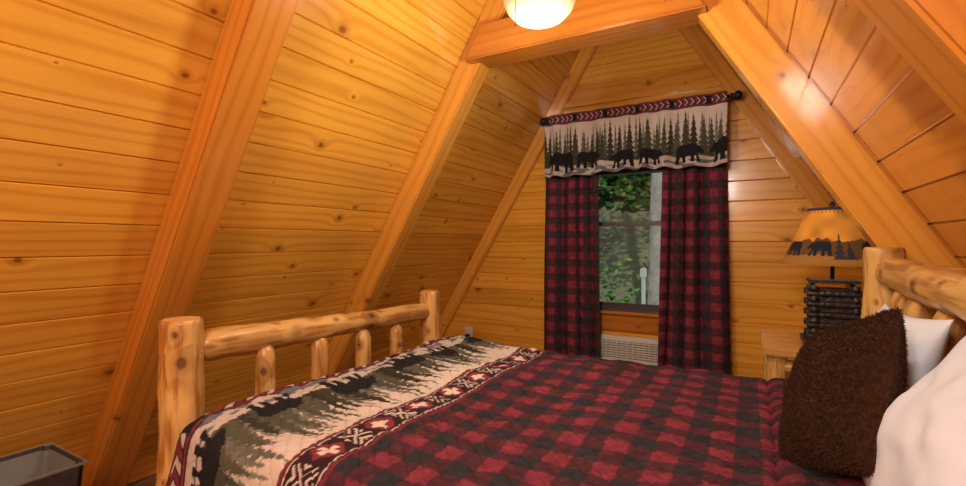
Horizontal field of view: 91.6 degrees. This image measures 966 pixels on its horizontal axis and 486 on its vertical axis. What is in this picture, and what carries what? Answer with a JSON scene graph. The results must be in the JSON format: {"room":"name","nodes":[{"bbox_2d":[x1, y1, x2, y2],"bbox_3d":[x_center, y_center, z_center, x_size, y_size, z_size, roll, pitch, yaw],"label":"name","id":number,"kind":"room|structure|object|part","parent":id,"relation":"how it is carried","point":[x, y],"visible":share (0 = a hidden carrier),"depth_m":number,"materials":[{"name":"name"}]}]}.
{"room":"cabin bedroom","nodes":[
{"label":"cabin bedroom","id":0,"kind":"room"},
{"bbox_2d":[127,474,155,485],"bbox_3d":[-0.114,1.252,1.272,4.320,0.003,5.300,0,0,30],"label":"floor","id":1,"kind":"structure","parent":0,"point":[150,480],"depth_m":2.45,"materials":[{"name":"brown wood"}]},
{"bbox_2d":[0,442,87,485],"bbox_3d":[-1.564,1.000,1.579,0.306,0.498,0.276,0,0,30],"label":"trash can","id":2,"kind":"object","parent":1,"relation":"on","point":[42,465],"visible":1,"depth_m":1.68,"materials":[{"name":"grey metal"}]},
{"bbox_2d":[155,247,965,485],"bbox_3d":[0.237,0.633,1.617,2.189,1.236,1.517,0,0,30],"label":"bed","id":3,"kind":"object","parent":1,"relation":"on","point":[923,291],"visible":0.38,"depth_m":1.56,"materials":[{"name":"pine log"},{"name":"red and black plaid quilt fabric"},{"name":"white linen"}]},
{"bbox_3d":[-0.983,0.748,1.524,0.142,1.005,0.140,1,0,30],"label":"foot post","id":4,"kind":"part","parent":3,"relation":"part of","materials":[{"name":"beige wood"}]},
{"bbox_3d":[-0.636,0.366,2.121,0.111,0.114,1.281,0,-2,30],"label":"foot rail","id":5,"kind":"part","parent":3,"relation":"part of","materials":[{"name":"beige wood"}]},
{"bbox_3d":[-0.305,0.762,2.705,0.134,0.975,0.139,0,0,30],"label":"foot post","id":6,"kind":"part","parent":3,"relation":"part of","materials":[{"name":"beige wood"}]},
{"bbox_2d":[166,335,865,485],"bbox_3d":[0.201,0.726,1.606,1.898,0.449,1.669,0,0,30],"label":"quilt","id":7,"kind":"object","parent":3,"relation":"on","point":[457,410],"visible":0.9,"depth_m":1.35,"materials":[{"name":"red fabric"}]},
{"bbox_2d":[875,304,953,390],"bbox_3d":[1.090,0.360,1.290,0.193,0.387,0.568,0,0,29],"label":"pillow","id":8,"kind":"object","parent":7,"relation":"on","point":[928,339],"visible":0.18,"depth_m":1.07,"materials":[{"name":"white fabric"}]},
{"bbox_2d":[777,306,909,478],"bbox_3d":[0.840,0.364,1.119,0.234,0.458,0.463,0,0,5],"label":"throw pillow","id":9,"kind":"object","parent":3,"relation":"on","point":[841,384],"visible":0.88,"depth_m":1.02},
{"bbox_3d":[1.454,0.632,1.702,0.155,1.235,0.156,0,0,30],"label":"head post","id":10,"kind":"part","parent":3,"relation":"part of","materials":[{"name":"beige wood"}]},
{"bbox_2d":[862,336,965,485],"bbox_3d":[0.805,0.385,0.773,0.226,0.405,0.604,0,0,27],"label":"pillow","id":11,"kind":"object","parent":3,"relation":"on","point":[921,436],"visible":0.9,"depth_m":0.80,"materials":[{"name":"white fabric"}]},
{"bbox_3d":[1.126,0.119,1.114,0.119,0.118,1.271,0,2,30],"label":"head rail","id":12,"kind":"part","parent":3,"relation":"part of","materials":[{"name":"beige wood"}]},
{"bbox_2d":[760,330,803,380],"bbox_3d":[1.680,0.870,2.300,0.550,0.760,0.536,0,0,30],"label":"nightstand","id":13,"kind":"object","parent":1,"relation":"on","point":[777,346],"visible":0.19,"depth_m":2.21,"materials":[{"name":"brown wood"}]},
{"bbox_3d":[1.596,0.890,2.589,0.095,0.720,0.096,0,0,30],"label":"leg","id":14,"kind":"part","parent":13,"relation":"part of","materials":[{"name":"beige wood"}]},
{"bbox_3d":[1.391,0.890,2.224,0.094,0.720,0.095,0,0,30],"label":"leg","id":15,"kind":"part","parent":13,"relation":"part of","materials":[{"name":"beige wood"}]},
{"bbox_3d":[1.577,0.579,2.118,0.430,0.064,0.063,0,0,30],"label":"rail","id":16,"kind":"part","parent":13,"relation":"part of","materials":[{"name":"beige wood"}]},
{"bbox_2d":[780,201,870,343],"bbox_3d":[1.707,0.143,2.296,0.434,0.694,0.434,0,0,12],"label":"table lamp","id":17,"kind":"object","parent":13,"relation":"on","point":[825,236],"visible":0.66,"depth_m":2.22,"materials":[{"name":"black metal"}]},
{"bbox_3d":[1.707,-0.033,2.296,0.434,0.275,0.434,0,0,30],"label":"lamp shade","id":18,"kind":"part","parent":17,"relation":"part of","materials":[{"name":"paper"}]},
{"bbox_3d":[1.707,0.007,2.296,0.018,0.365,0.018,0,0,30],"label":"stem","id":19,"kind":"part","parent":17,"relation":"part of","materials":[{"name":"black metal"}]},
{"bbox_3d":[1.707,0.185,2.296,0.200,0.016,0.170,0,0,30],"label":"plate","id":20,"kind":"part","parent":17,"relation":"part of","materials":[{"name":"black metal"}]},
{"bbox_2d":[0,0,580,466],"bbox_3d":[-1.058,-0.502,1.809,2.124,3.494,5.300,0,0,30],"label":"wall","id":21,"kind":"structure","parent":0,"point":[100,99],"depth_m":2.03,"materials":[{"name":"brown wood"}]},
{"bbox_2d":[127,454,156,484],"bbox_3d":[-1.922,1.200,2.300,0.020,0.100,5.280,0,0,30],"label":"baseboard","id":22,"kind":"structure","parent":21,"relation":"attached to","point":[146,467],"depth_m":2.49,"materials":[{"name":"brown wood"}]},
{"bbox_2d":[81,0,298,485],"bbox_3d":[-1.038,-0.494,1.831,2.113,3.487,0.160,0,0,30],"label":"rafter","id":23,"kind":"object","parent":21,"relation":"attached to","point":[254,32],"visible":1,"depth_m":1.86,"materials":[{"name":"brown wood"}]},
{"bbox_2d":[329,0,508,373],"bbox_3d":[-0.405,-0.494,2.944,2.113,3.487,0.120,0,0,30],"label":"rafter","id":24,"kind":"object","parent":21,"relation":"attached to","point":[467,79],"visible":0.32,"depth_m":2.90,"materials":[{"name":"brown wood"}]},
{"bbox_2d":[465,0,707,67],"bbox_3d":[0.472,-1.110,2.400,1.225,0.180,0.180,0,0,30],"label":"beam","id":25,"kind":"structure","parent":24,"relation":"attached to","point":[590,23],"depth_m":2.31,"materials":[{"name":"orange wood"}]},
{"bbox_2d":[503,0,575,28],"bbox_3d":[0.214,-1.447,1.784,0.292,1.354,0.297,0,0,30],"label":"ceiling light","id":26,"kind":"object","parent":25,"relation":"attached to","point":[531,14],"visible":1,"depth_m":1.74,"materials":[{"name":"white glass"}]},
{"bbox_2d":[443,29,863,377],"bbox_3d":[1.178,-0.496,3.591,4.235,3.493,0.009,0,0,30],"label":"wall","id":27,"kind":"structure","parent":0,"point":[503,304],"depth_m":3.40,"materials":[{"name":"brown wood"}]},
{"bbox_2d":[465,326,472,336],"bbox_3d":[-0.117,0.806,4.294,0.074,0.091,0.043,0,0,30],"label":"electrical outlet","id":28,"kind":"object","parent":27,"relation":"attached to","point":[468,330],"visible":0.61,"depth_m":4.28,"materials":[{"name":"plastic"}]},
{"bbox_2d":[440,45,598,337],"bbox_3d":[0.241,-0.494,4.083,2.113,3.487,0.058,0,0,30],"label":"rafter","id":29,"kind":"object","parent":27,"relation":"attached to","point":[585,55],"visible":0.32,"depth_m":4.04,"materials":[{"name":"brown wood"}]},
{"bbox_2d":[600,333,657,365],"bbox_3d":[1.125,0.902,3.579,0.860,0.375,0.061,0,0,30],"label":"air conditioner","id":30,"kind":"object","parent":27,"relation":"attached to","point":[642,350],"visible":0.31,"depth_m":3.56,"materials":[{"name":"plastic"}]},
{"bbox_2d":[600,313,658,333],"bbox_3d":[1.152,0.615,3.587,0.880,0.130,0.026,0,0,30],"label":"window trim","id":31,"kind":"structure","parent":27,"relation":"attached to","point":[627,323],"depth_m":3.59,"materials":[{"name":"brown wood"}]},
{"bbox_2d":[600,310,658,317],"bbox_3d":[1.148,0.538,3.580,0.900,0.022,0.070,0,0,30],"label":"window sill","id":32,"kind":"structure","parent":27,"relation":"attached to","point":[601,311],"depth_m":3.56,"materials":[{"name":"brown wood"}]},
{"bbox_2d":[600,301,658,313],"bbox_3d":[1.183,0.500,3.641,0.740,0.060,0.120,0,0,30],"label":"window frame","id":33,"kind":"structure","parent":27,"relation":"in","point":[614,304],"depth_m":3.62,"materials":[{"name":"brown wood"}]},
{"bbox_2d":[598,167,661,176],"bbox_3d":[1.183,-0.555,3.641,0.740,0.030,0.120,0,0,30],"label":"window frame","id":34,"kind":"structure","parent":27,"relation":"attached to","point":[642,170],"depth_m":3.63,"materials":[{"name":"brown wood"}]},
{"bbox_2d":[540,90,742,125],"bbox_3d":[1.105,-0.985,3.494,1.444,0.070,0.107,0,0,30],"label":"curtain rod","id":35,"kind":"object","parent":27,"relation":"attached to","point":[738,94],"visible":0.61,"depth_m":3.13,"materials":[{"name":"black metal"}]},
{"bbox_2d":[544,173,599,357],"bbox_3d":[0.698,0.107,3.721,0.492,2.145,0.099,0,0,30],"label":"curtain","id":36,"kind":"object","parent":35,"relation":"hanging from","point":[571,258],"visible":0.71,"depth_m":3.69,"materials":[{"name":"red fabric"}]},
{"bbox_2d":[545,91,727,178],"bbox_3d":[1.058,-0.760,3.441,1.301,0.500,0.058,0,0,30],"label":"curtain valance","id":37,"kind":"object","parent":35,"relation":"hanging from","point":[689,131],"visible":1,"depth_m":3.39,"materials":[{"name":"beige fabric"}]},
{"bbox_2d":[658,163,730,374],"bbox_3d":[1.469,0.107,3.279,0.481,2.145,0.092,0,0,30],"label":"curtain","id":38,"kind":"object","parent":35,"relation":"hanging from","point":[694,322],"visible":0.73,"depth_m":3.26,"materials":[{"name":"red fabric"}]},
{"bbox_2d":[564,79,720,108],"bbox_3d":[1.167,-1.125,3.572,1.184,0.050,0.034,0,0,30],"label":"trim","id":39,"kind":"structure","parent":27,"relation":"attached to","point":[711,83],"depth_m":3.53,"materials":[{"name":"brown wood"}]},
{"bbox_2d":[678,25,862,273],"bbox_3d":[2.079,-0.494,3.039,2.113,3.487,0.058,0,0,30],"label":"rafter","id":40,"kind":"object","parent":27,"relation":"attached to","point":[762,125],"visible":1,"depth_m":3.14,"materials":[{"name":"brown wood"}]},
{"bbox_2d":[697,0,965,267],"bbox_3d":[0.791,-0.502,0.758,2.124,3.494,5.300,0,0,30],"label":"wall","id":41,"kind":"structure","parent":0,"point":[919,142],"depth_m":1.48,"materials":[{"name":"brown wood"}]},
{"bbox_2d":[698,0,962,267],"bbox_3d":[1.432,-0.494,1.901,2.113,3.487,0.120,0,0,30],"label":"rafter","id":42,"kind":"object","parent":41,"relation":"attached to","point":[864,191],"visible":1,"depth_m":1.88,"materials":[{"name":"brown wood"}]},
{"bbox_2d":[852,0,965,125],"bbox_3d":[0.800,-0.494,0.788,2.113,3.487,0.160,0,0,30],"label":"rafter","id":43,"kind":"object","parent":41,"relation":"attached to","point":[930,35],"visible":1,"depth_m":0.79,"materials":[{"name":"brown wood"}]},
{"label":"outside","id":44,"kind":"structure","parent":0,"visible":0},
{"bbox_2d":[599,174,650,303],"bbox_3d":[3.200,-0.500,9.683,20.000,5.499,12.000,0,0,30],"label":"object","id":45,"kind":"structure","parent":44,"point":[616,243],"depth_m":8.95,"materials":[{"name":"green plant"}]},
{"bbox_2d":[599,228,649,303],"bbox_3d":[2.272,0.454,7.346,5.782,1.482,1.492,0,0,30],"label":"shrub","id":46,"kind":"object","parent":45,"relation":"on","point":[609,269],"visible":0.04,"depth_m":6.91,"materials":[{"name":"green plant"}]},
{"bbox_2d":[599,173,651,212],"bbox_3d":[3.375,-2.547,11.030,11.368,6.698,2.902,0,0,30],"label":"foliage","id":47,"kind":"object","parent":45,"relation":"on","point":[645,202],"visible":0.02,"depth_m":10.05,"materials":[{"name":"green plant"}]},
{"bbox_2d":[640,268,646,303],"bbox_3d":[1.612,1.250,4.720,0.060,2.000,0.060,0,0,30],"label":"post","id":48,"kind":"object","parent":45,"relation":"on","point":[643,271],"visible":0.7,"depth_m":4.70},
{"bbox_2d":[647,173,661,304],"bbox_3d":[2.293,-1.400,6.164,0.366,7.104,0.218,0,0,38],"label":"trunk","id":49,"kind":"object","parent":45,"relation":"on","point":[656,178],"visible":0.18,"depth_m":6.11,"materials":[{"name":"grey plant"}]},
{"bbox_3d":[0.874,-0.010,3.816,0.030,1.120,0.120,0,0,30],"label":"door frame","id":50,"kind":"structure","parent":0,"visible":0},
{"bbox_3d":[0.895,0.200,3.793,0.030,0.700,0.035,0,0,30],"label":"window","id":51,"kind":"structure","parent":50,"relation":"attached to","visible":0},
{"bbox_2d":[599,221,660,226],"bbox_3d":[1.183,-0.150,3.641,0.740,0.035,0.050,0,0,30],"label":"meeting rail","id":52,"kind":"object","parent":51,"relation":"attached to","point":[625,223],"visible":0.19,"depth_m":3.63,"materials":[{"name":"brown metal"}]}
]}

